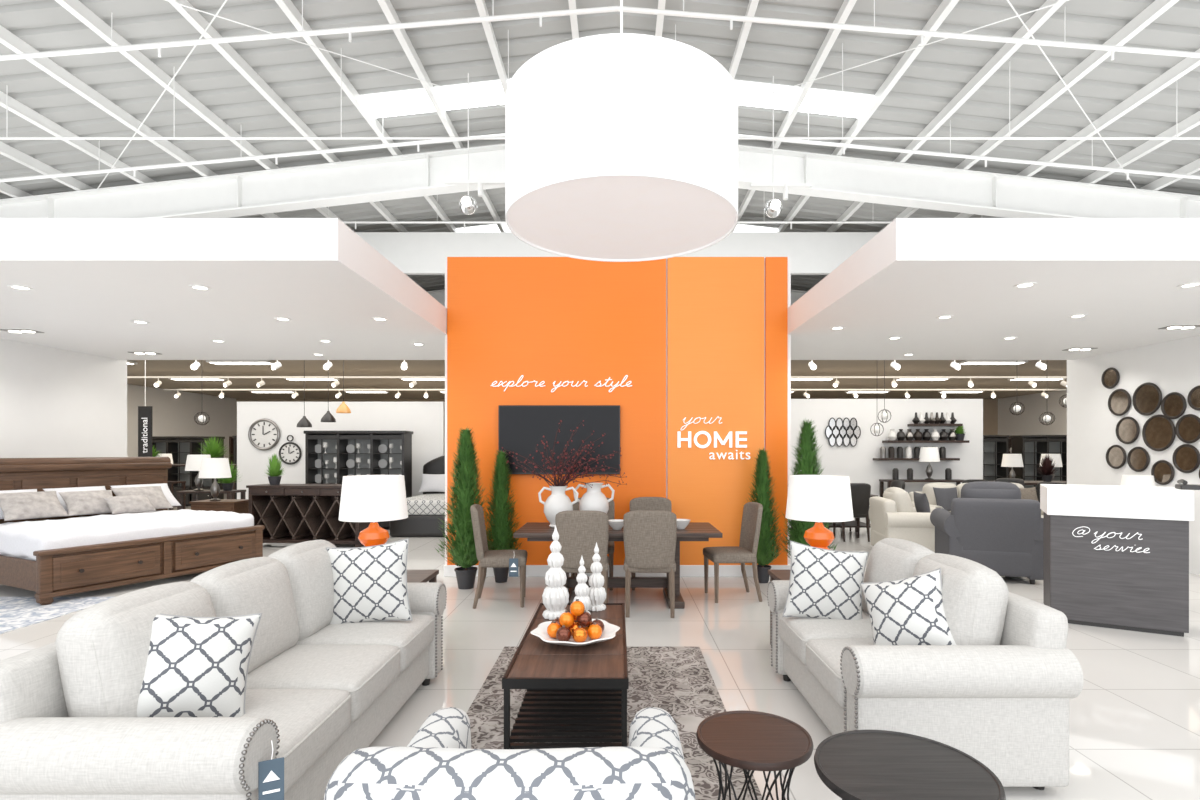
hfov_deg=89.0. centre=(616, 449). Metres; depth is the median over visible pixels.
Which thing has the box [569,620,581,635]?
ball ornament
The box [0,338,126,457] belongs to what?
wall
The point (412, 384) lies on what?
track spotlight
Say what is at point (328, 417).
pendant lamp
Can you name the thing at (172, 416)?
wall
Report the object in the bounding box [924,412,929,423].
vase
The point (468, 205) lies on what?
pendant spotlight
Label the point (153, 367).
ceiling
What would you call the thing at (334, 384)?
track spotlight
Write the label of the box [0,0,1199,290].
ceiling
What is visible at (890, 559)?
cushion
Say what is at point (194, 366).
track spotlight
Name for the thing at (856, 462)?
wall
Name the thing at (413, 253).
wall
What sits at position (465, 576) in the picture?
pot
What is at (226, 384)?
track spotlight
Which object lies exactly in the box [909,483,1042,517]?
sofa
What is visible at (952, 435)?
vase
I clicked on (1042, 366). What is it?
track spotlight
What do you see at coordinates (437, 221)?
pipe
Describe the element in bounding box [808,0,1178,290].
roof purlin
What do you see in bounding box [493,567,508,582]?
pot
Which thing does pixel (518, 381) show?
sign
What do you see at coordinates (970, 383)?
track spotlight
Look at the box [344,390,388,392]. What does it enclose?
ceiling light panel
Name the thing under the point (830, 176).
roof beam
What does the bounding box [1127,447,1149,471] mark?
round mirror
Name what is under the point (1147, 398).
round mirror
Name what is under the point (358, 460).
wine glass
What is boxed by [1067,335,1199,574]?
wall
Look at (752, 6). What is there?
roof purlin
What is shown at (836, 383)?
track spotlight
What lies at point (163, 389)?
ceiling track
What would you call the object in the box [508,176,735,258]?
diffuser
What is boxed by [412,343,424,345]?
recessed light
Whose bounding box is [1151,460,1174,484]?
round mirror
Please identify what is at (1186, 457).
round mirror
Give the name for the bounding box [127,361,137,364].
ceiling light panel
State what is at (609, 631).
platter
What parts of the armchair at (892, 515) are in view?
backrest, armrest, armrest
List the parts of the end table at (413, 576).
leg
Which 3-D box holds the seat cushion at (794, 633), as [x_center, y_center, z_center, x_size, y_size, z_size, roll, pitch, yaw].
[1.440,1.165,3.795,0.747,0.250,0.588,0,0,0]
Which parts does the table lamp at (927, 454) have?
lamp shade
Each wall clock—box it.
[248,418,279,449]
[279,435,301,464]
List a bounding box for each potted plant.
[153,445,161,456]
[194,436,229,457]
[216,458,240,490]
[266,453,285,484]
[954,425,964,439]
[1037,453,1056,481]
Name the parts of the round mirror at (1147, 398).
glass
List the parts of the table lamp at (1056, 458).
lamp shade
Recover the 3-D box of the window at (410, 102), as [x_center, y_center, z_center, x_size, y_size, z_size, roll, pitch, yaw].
[-1.775,-4.955,8.500,3.550,0.410,0.500,0,0,0]
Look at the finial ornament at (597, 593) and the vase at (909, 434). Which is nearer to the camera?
the finial ornament at (597, 593)
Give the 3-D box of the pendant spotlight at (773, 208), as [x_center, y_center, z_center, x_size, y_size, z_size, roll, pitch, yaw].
[2.150,-3.975,7.992,0.800,1.850,0.255,0,0,0]
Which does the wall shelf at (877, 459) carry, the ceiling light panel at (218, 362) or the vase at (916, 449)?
the vase at (916, 449)
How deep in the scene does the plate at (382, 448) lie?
12.26 m
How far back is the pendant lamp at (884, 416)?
12.20 m
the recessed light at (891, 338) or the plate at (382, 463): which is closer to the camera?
the recessed light at (891, 338)
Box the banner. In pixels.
[138,360,152,456]
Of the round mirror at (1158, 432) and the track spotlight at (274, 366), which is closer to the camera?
the round mirror at (1158, 432)
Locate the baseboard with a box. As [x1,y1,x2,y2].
[444,565,790,576]
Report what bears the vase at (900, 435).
on the wall shelf at (885, 441)
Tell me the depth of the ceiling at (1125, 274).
5.65 m
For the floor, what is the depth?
4.42 m
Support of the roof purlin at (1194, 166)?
attached to the ceiling at (447, 54)
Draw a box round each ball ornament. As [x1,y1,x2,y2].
[547,621,560,637]
[551,617,561,626]
[556,625,571,641]
[559,610,573,626]
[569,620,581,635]
[570,599,584,615]
[572,625,587,642]
[577,610,591,626]
[587,622,601,639]
[590,618,603,631]
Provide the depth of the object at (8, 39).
7.60 m
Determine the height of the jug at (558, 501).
0.430 m
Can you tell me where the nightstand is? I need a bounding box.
[189,499,247,513]
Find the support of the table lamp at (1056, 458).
on the console table
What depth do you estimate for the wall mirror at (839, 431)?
12.96 m
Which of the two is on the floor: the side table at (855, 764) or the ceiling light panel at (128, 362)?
the side table at (855, 764)
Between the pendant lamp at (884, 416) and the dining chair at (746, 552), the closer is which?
the dining chair at (746, 552)
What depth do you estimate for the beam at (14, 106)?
8.26 m
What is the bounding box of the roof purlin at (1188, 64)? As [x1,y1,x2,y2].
[954,48,1199,217]
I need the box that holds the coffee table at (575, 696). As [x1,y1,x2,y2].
[502,603,628,748]
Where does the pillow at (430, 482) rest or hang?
on the bed at (425, 511)
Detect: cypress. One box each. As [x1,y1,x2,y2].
[435,426,496,588]
[483,449,520,582]
[743,448,782,582]
[778,417,838,558]
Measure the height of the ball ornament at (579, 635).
0.094 m
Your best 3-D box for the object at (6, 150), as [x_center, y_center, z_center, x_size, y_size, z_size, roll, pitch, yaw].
[-8.500,-4.172,12.000,0.080,0.146,21.600,0,0,0]
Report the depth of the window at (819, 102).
8.46 m
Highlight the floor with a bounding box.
[0,494,1199,799]
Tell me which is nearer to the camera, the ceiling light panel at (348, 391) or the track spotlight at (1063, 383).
the track spotlight at (1063, 383)
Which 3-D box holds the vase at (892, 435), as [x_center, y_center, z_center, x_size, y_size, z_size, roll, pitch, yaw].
[5.800,-0.320,12.850,0.180,0.240,0.180,0,0,0]
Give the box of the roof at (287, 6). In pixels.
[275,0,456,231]
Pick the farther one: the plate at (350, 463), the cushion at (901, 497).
the plate at (350, 463)
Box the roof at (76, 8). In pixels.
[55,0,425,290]
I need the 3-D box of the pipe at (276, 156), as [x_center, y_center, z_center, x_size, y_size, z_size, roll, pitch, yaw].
[0.105,-4.183,8.600,26.214,1.821,0.050,0,0,0]
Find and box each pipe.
[0,24,1199,139]
[0,106,1199,182]
[328,195,891,228]
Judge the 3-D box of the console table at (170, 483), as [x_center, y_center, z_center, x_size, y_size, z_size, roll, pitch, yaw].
[-11.600,1.170,14.900,1.800,0.800,0.500,0,0,0]
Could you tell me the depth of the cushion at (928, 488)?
10.43 m
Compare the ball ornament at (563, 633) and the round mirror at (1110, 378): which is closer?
the ball ornament at (563, 633)
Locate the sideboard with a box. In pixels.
[879,479,963,496]
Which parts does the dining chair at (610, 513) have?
backrest, seat, leg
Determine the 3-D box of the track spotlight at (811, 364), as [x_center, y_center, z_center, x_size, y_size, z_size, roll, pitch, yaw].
[3.645,-1.599,11.388,0.117,0.222,0.175,0,0,-7]
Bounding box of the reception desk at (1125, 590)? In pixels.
[1040,484,1193,636]
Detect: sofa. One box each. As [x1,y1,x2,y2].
[0,540,446,799]
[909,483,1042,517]
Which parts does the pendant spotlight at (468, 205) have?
rod, globe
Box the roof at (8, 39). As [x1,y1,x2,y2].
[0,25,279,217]
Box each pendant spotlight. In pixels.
[445,73,504,214]
[750,76,811,217]
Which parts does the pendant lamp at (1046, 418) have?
bulb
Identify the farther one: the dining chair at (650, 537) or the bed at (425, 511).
the bed at (425, 511)
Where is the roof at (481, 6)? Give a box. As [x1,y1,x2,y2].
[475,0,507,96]
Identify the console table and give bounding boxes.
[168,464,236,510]
[168,481,185,509]
[176,490,245,509]
[1024,481,1066,484]
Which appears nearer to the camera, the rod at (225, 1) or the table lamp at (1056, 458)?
the rod at (225, 1)
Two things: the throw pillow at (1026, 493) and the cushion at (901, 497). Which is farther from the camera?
the throw pillow at (1026, 493)
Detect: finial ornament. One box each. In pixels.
[542,525,568,619]
[573,556,590,614]
[587,542,605,610]
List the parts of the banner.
panel, hanging rod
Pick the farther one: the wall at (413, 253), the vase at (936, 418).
the vase at (936, 418)
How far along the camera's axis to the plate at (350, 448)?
12.26 m
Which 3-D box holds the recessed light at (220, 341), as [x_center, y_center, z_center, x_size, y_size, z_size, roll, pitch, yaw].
[-5.260,-1.436,8.050,0.170,0.008,0.170,0,0,0]
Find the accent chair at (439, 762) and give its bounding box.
[324,707,694,799]
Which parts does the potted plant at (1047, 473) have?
pot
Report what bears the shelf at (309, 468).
attached to the display cabinet at (341, 439)
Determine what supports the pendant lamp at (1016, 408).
hanging from the ceiling at (153, 367)
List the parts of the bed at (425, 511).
mattress, headboard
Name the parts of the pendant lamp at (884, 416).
cord, bulb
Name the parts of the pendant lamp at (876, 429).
bulb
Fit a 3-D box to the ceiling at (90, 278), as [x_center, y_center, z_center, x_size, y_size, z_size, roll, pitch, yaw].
[-7.300,-1.600,7.195,10.360,0.320,5.130,0,0,0]
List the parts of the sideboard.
leg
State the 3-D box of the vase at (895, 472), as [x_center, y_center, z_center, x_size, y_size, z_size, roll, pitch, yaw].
[5.800,0.500,12.700,0.120,0.240,0.120,0,0,0]
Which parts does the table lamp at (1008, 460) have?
lamp shade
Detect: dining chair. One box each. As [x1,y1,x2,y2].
[470,504,526,608]
[555,510,608,602]
[571,497,613,590]
[623,510,676,617]
[630,497,671,590]
[703,502,762,602]
[833,483,870,541]
[869,480,904,531]
[962,479,986,482]
[995,478,1023,485]
[1037,482,1065,501]
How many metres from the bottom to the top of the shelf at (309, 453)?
0.012 m
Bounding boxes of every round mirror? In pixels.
[1101,367,1119,388]
[1106,445,1126,468]
[1108,389,1130,415]
[1116,416,1139,443]
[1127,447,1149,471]
[1132,382,1161,415]
[1142,414,1175,450]
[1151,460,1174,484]
[1161,392,1186,418]
[1172,444,1199,472]
[1175,414,1199,443]
[1187,385,1199,410]
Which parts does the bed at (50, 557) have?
rail, mattress, headboard, drawer, footboard, drawer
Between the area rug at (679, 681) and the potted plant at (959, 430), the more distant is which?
the potted plant at (959, 430)
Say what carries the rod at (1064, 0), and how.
attached to the ceiling at (447, 54)
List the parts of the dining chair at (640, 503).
backrest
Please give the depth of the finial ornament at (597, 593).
4.13 m
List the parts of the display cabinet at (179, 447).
door, panel, door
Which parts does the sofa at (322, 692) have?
backrest, armrest, nailhead trim, leg, armrest, nailhead trim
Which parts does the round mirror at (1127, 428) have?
glass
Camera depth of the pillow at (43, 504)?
7.22 m
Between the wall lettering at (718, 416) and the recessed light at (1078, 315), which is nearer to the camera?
the recessed light at (1078, 315)
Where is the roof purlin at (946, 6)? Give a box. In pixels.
[777,0,958,231]
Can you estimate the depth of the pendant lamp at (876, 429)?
12.15 m
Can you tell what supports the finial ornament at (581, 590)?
on the coffee table at (575, 696)
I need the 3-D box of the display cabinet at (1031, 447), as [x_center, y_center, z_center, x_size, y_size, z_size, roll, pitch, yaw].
[11.200,0.595,15.585,2.010,1.950,0.489,0,0,0]
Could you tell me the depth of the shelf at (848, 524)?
10.95 m
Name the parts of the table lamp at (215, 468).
lamp shade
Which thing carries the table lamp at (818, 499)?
on the end table at (774, 574)
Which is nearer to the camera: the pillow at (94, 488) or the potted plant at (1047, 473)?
the pillow at (94, 488)
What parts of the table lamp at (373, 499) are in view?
lamp shade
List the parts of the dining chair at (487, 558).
leg, backrest, leg, seat, leg, leg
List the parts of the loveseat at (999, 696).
nailhead trim, leg, armrest, nailhead trim, armrest, backrest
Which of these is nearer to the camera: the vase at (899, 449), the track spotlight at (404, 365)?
the track spotlight at (404, 365)
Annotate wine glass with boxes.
[323,442,327,452]
[356,458,360,467]
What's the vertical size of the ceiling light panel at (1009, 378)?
0.050 m
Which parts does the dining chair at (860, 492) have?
leg, leg, leg, backrest, seat, leg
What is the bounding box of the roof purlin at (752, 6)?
[728,0,758,79]
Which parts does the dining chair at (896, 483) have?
backrest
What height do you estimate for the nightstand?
0.735 m
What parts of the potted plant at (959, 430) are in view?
pot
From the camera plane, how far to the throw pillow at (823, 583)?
3.80 m
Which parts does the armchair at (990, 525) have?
armrest, backrest, armrest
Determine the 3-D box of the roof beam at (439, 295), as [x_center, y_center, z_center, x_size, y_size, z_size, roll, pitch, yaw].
[-7.100,-3.979,17.200,14.200,2.092,0.260,0,0,0]
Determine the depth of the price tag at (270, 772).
2.03 m
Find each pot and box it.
[454,566,477,588]
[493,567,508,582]
[757,564,770,582]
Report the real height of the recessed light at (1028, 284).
0.008 m
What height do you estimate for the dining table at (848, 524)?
0.760 m
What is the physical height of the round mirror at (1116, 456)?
0.356 m
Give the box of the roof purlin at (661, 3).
[655,0,665,36]
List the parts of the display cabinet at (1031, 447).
panel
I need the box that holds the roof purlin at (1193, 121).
[1078,111,1199,183]
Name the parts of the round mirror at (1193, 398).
glass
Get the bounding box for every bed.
[0,457,264,604]
[390,455,444,536]
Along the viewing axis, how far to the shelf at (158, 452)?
17.03 m
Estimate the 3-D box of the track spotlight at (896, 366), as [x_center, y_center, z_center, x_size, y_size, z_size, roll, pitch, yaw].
[5.197,-1.599,11.389,0.117,0.222,0.175,0,0,-24]
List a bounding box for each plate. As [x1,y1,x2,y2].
[315,444,320,452]
[315,459,320,467]
[315,474,320,482]
[346,444,353,452]
[346,459,353,467]
[378,444,386,452]
[378,459,386,467]
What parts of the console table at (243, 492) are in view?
leg, leg, leg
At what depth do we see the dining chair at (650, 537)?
5.71 m
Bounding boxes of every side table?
[696,710,813,799]
[814,730,1005,799]
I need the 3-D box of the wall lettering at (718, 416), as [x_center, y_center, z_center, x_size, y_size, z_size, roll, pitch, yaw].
[1.047,-0.331,7.565,0.520,0.180,0.011,0,0,0]
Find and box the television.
[498,405,619,473]
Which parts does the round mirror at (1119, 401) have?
glass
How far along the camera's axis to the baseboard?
7.56 m
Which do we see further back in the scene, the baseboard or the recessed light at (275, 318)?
the baseboard
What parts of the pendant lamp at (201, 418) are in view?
bulb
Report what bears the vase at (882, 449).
on the wall shelf at (877, 459)
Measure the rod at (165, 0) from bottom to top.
0.764 m
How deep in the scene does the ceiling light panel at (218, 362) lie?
12.87 m
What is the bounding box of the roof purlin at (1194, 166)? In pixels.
[1139,158,1199,190]
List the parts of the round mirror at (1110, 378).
glass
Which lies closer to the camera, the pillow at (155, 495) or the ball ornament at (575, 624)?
the ball ornament at (575, 624)
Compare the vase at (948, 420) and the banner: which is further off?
the vase at (948, 420)
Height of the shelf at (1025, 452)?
0.012 m
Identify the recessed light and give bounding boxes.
[0,329,43,332]
[7,285,33,290]
[128,352,159,353]
[131,320,149,323]
[188,285,211,290]
[211,340,225,342]
[274,317,291,320]
[318,340,331,342]
[372,317,388,320]
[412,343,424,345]
[830,327,844,329]
[888,337,901,339]
[936,315,953,318]
[1002,337,1017,339]
[1014,282,1036,287]
[1062,348,1096,350]
[1068,314,1087,317]
[1159,325,1199,328]
[1177,282,1199,287]
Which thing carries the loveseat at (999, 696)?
on the floor
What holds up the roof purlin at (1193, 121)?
attached to the ceiling at (447, 54)
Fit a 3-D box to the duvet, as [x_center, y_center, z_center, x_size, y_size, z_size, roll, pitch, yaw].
[-6.036,1.000,7.517,1.580,0.412,2.240,0,0,26]
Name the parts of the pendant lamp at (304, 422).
lamp shade, cord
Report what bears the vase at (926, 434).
on the wall shelf at (885, 441)
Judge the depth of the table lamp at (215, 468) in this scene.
9.91 m
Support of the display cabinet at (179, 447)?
on the floor
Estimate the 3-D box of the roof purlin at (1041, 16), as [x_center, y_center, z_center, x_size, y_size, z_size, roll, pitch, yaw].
[4.500,-4.612,12.000,0.080,0.146,21.600,0,0,0]
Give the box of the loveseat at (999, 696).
[767,538,1083,789]
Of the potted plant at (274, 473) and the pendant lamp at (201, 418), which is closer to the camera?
the potted plant at (274, 473)
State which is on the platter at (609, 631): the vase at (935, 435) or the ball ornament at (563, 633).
the ball ornament at (563, 633)
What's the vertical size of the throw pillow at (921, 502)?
0.392 m
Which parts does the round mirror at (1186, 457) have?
glass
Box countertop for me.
[1040,484,1193,520]
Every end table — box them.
[407,570,438,582]
[768,570,789,645]
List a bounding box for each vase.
[880,447,885,457]
[888,429,896,439]
[888,447,894,457]
[892,468,898,479]
[897,429,905,439]
[897,447,902,457]
[905,429,913,439]
[905,447,911,457]
[907,468,912,479]
[912,412,919,423]
[914,429,922,439]
[914,447,919,457]
[919,412,924,423]
[922,429,930,439]
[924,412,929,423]
[929,412,935,423]
[931,429,939,439]
[934,412,940,423]
[939,429,947,439]
[939,447,945,457]
[940,412,945,423]
[945,412,950,423]
[945,468,951,479]
[948,429,956,439]
[950,412,956,423]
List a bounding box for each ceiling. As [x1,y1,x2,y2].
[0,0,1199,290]
[0,218,446,359]
[127,360,1066,398]
[788,218,1199,359]
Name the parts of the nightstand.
drawer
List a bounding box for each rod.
[97,0,226,188]
[165,0,504,106]
[738,0,1068,103]
[1007,0,1136,188]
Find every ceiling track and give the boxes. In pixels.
[127,376,1066,377]
[163,389,1066,389]
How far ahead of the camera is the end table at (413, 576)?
4.74 m
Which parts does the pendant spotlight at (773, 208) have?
rod, globe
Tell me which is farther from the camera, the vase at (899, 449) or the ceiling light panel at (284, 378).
the ceiling light panel at (284, 378)
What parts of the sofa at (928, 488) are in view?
backrest, armrest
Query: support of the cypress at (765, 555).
on the floor
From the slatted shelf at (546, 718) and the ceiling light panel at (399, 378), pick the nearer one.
the slatted shelf at (546, 718)
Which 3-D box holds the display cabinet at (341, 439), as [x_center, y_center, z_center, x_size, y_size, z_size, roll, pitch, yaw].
[-5.150,0.595,12.185,2.010,1.950,0.489,0,0,0]
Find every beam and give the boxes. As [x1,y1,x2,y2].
[0,0,1199,60]
[0,91,155,183]
[0,144,504,217]
[377,0,505,231]
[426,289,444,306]
[738,145,1199,217]
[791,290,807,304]
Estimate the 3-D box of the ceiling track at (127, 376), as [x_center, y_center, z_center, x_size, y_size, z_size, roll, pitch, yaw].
[0.000,-1.730,14.500,26.000,0.040,0.040,0,0,0]
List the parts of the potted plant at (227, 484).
pot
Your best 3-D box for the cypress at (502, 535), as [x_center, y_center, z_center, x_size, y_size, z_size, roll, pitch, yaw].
[-1.383,0.774,7.279,0.507,1.593,0.507,0,0,-22]
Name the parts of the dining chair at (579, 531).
backrest, seat, leg, leg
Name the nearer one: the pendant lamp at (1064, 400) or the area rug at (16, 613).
the area rug at (16, 613)
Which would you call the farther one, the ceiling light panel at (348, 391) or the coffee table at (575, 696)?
the ceiling light panel at (348, 391)
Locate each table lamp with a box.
[157,454,172,463]
[185,455,210,490]
[198,458,231,500]
[339,475,407,546]
[786,475,853,549]
[919,447,939,479]
[1001,454,1022,477]
[1039,454,1062,479]
[1120,475,1154,486]
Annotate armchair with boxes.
[869,487,935,551]
[930,481,1042,583]
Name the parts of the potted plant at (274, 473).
pot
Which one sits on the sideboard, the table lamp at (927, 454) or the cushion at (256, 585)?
the table lamp at (927, 454)
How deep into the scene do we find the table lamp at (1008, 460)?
14.06 m
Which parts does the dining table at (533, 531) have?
leg, leg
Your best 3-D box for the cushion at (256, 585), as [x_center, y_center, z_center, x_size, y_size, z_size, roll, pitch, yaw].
[-1.880,0.850,3.080,0.356,0.576,0.613,0,0,0]
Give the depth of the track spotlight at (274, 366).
11.35 m
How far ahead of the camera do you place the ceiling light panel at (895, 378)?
15.92 m
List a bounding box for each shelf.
[158,452,201,452]
[309,453,401,453]
[309,468,401,468]
[510,689,621,748]
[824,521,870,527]
[873,458,959,460]
[882,440,968,442]
[907,424,962,426]
[1025,452,1065,452]
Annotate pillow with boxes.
[0,489,36,518]
[0,491,67,520]
[43,486,105,512]
[58,490,112,515]
[103,495,155,513]
[110,486,172,508]
[111,483,181,505]
[137,613,261,716]
[326,538,411,623]
[419,474,444,491]
[782,541,868,619]
[860,568,955,644]
[914,492,930,512]
[933,487,957,510]
[1019,487,1037,500]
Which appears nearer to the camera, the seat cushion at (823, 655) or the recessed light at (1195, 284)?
the seat cushion at (823, 655)
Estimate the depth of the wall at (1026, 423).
20.80 m
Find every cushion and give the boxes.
[55,581,215,716]
[190,557,299,672]
[246,644,400,722]
[268,540,336,640]
[296,614,433,672]
[778,611,872,665]
[806,638,873,708]
[862,538,934,613]
[883,487,912,511]
[913,553,1008,644]
[922,483,958,511]
[957,483,965,497]
[960,481,1020,498]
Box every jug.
[538,486,578,527]
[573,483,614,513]
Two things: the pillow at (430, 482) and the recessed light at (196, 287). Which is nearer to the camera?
the recessed light at (196, 287)
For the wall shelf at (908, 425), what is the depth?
12.72 m
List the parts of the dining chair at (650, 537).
leg, seat, backrest, leg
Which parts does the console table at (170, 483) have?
leg, leg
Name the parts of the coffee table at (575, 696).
leg, leg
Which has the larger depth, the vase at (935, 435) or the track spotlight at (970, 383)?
the track spotlight at (970, 383)
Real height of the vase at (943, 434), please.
0.240 m
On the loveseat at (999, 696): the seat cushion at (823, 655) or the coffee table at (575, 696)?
the seat cushion at (823, 655)
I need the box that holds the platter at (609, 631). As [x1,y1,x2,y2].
[530,619,619,645]
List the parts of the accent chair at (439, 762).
armrest, backrest, armrest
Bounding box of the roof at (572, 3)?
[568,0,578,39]
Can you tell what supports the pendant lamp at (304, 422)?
hanging from the ceiling at (153, 367)
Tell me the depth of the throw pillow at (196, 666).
2.32 m
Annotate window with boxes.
[360,80,509,117]
[456,224,510,231]
[734,81,873,117]
[734,225,777,231]
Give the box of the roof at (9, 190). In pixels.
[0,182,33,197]
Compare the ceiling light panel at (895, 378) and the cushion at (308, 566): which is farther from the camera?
the ceiling light panel at (895, 378)
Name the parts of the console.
drawer, drawer, drawer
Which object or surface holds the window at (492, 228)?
attached to the ceiling at (447, 54)
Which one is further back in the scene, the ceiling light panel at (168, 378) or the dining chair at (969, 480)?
the ceiling light panel at (168, 378)
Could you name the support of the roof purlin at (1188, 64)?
attached to the ceiling at (447, 54)
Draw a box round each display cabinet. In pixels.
[153,436,224,505]
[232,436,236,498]
[304,431,412,526]
[983,435,1009,480]
[1010,435,1066,497]
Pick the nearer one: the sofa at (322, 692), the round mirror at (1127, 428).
the sofa at (322, 692)
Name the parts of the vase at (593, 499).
handle, handle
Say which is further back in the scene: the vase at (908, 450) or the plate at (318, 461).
the vase at (908, 450)
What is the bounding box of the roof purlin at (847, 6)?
[732,0,856,231]
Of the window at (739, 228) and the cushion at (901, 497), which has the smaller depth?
the cushion at (901, 497)
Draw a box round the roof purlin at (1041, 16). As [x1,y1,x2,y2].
[791,0,1064,275]
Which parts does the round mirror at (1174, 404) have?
glass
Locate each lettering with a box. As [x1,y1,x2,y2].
[677,431,746,447]
[680,416,721,430]
[709,450,749,458]
[1072,526,1141,542]
[1094,545,1149,552]
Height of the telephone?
0.088 m
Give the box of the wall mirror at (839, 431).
[825,417,860,446]
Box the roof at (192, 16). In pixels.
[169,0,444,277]
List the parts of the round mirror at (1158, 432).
glass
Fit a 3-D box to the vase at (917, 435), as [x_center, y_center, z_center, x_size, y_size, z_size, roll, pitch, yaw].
[6.340,-0.320,12.850,0.180,0.240,0.180,0,0,0]
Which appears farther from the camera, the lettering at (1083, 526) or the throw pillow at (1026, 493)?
the throw pillow at (1026, 493)
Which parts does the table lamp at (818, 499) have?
lamp shade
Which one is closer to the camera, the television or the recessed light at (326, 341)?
the television
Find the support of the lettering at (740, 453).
attached to the wall at (549, 320)
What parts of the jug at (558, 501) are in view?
handle, handle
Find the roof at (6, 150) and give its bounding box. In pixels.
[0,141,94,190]
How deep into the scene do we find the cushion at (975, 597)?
2.95 m
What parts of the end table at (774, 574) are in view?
leg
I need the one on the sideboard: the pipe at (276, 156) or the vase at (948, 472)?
the vase at (948, 472)
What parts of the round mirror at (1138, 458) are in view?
glass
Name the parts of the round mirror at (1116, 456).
glass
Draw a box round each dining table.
[514,522,722,608]
[824,494,877,531]
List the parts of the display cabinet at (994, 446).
panel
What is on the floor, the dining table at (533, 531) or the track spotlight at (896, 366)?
the dining table at (533, 531)
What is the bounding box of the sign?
[490,375,631,391]
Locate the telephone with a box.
[1175,479,1199,489]
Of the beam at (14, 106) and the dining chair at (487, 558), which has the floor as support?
the dining chair at (487, 558)
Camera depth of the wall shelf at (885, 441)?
12.72 m
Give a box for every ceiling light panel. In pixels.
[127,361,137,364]
[168,378,225,379]
[206,360,275,364]
[249,390,294,392]
[284,378,339,379]
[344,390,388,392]
[399,378,444,379]
[791,378,834,379]
[845,390,889,392]
[894,378,949,379]
[938,390,984,392]
[958,360,1027,364]
[1008,378,1065,379]
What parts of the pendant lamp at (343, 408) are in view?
lamp shade, cord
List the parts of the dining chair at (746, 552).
leg, leg, seat, leg, backrest, leg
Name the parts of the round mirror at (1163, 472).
glass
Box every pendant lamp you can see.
[194,412,209,424]
[297,360,311,426]
[321,370,335,421]
[336,360,350,412]
[505,0,737,261]
[870,423,883,435]
[878,360,890,422]
[1009,402,1024,414]
[1039,412,1054,424]
[1059,394,1066,407]
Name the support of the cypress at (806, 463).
on the floor
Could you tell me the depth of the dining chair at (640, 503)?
7.29 m
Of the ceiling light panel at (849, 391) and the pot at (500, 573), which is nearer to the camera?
the pot at (500, 573)
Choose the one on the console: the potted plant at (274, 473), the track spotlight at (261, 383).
the potted plant at (274, 473)
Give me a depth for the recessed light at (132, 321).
6.86 m
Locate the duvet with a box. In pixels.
[0,509,253,559]
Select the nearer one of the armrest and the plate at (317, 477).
the armrest
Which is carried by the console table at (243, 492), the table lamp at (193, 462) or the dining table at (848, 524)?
the table lamp at (193, 462)
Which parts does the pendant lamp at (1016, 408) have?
bulb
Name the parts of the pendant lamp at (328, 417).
lamp shade, cord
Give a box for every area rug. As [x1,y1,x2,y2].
[0,597,112,633]
[467,647,761,799]
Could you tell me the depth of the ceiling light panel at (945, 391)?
19.33 m
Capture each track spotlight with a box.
[154,378,161,386]
[190,360,199,369]
[223,378,231,386]
[257,378,264,386]
[271,360,281,369]
[323,360,331,369]
[332,378,339,386]
[401,360,406,369]
[409,378,416,386]
[808,360,816,369]
[833,378,838,386]
[890,360,900,369]
[950,360,960,369]
[968,378,973,386]
[1028,378,1036,386]
[1035,360,1046,369]
[1060,378,1066,386]
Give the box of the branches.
[499,420,626,488]
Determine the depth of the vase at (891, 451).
12.80 m
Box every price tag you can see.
[258,740,283,799]
[509,558,517,576]
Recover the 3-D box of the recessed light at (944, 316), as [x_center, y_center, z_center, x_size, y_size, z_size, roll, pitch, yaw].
[3.550,-1.436,6.600,0.170,0.008,0.170,0,0,0]
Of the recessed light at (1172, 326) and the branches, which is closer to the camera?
the branches
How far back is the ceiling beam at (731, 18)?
6.38 m
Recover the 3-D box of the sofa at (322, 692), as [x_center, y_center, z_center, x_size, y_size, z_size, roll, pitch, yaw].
[-1.690,1.066,3.080,1.019,1.008,2.330,0,0,0]
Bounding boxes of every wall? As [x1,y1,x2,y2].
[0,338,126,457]
[127,384,235,457]
[236,399,997,435]
[237,402,444,498]
[355,232,878,274]
[445,257,790,564]
[791,399,982,523]
[998,390,1066,434]
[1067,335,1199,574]
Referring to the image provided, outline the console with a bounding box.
[246,484,369,546]
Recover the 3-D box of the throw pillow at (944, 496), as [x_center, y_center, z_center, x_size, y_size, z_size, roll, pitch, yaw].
[5.400,0.810,9.980,0.420,0.401,0.181,0,0,-6]
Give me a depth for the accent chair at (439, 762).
1.23 m
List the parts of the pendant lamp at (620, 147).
suspension rod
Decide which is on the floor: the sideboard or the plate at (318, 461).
the sideboard
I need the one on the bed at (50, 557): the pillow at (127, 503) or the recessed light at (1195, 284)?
the pillow at (127, 503)
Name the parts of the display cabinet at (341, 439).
panel, door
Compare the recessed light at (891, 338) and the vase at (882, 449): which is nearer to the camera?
the recessed light at (891, 338)
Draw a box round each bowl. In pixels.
[608,519,622,529]
[677,519,689,528]
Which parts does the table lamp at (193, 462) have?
lamp shade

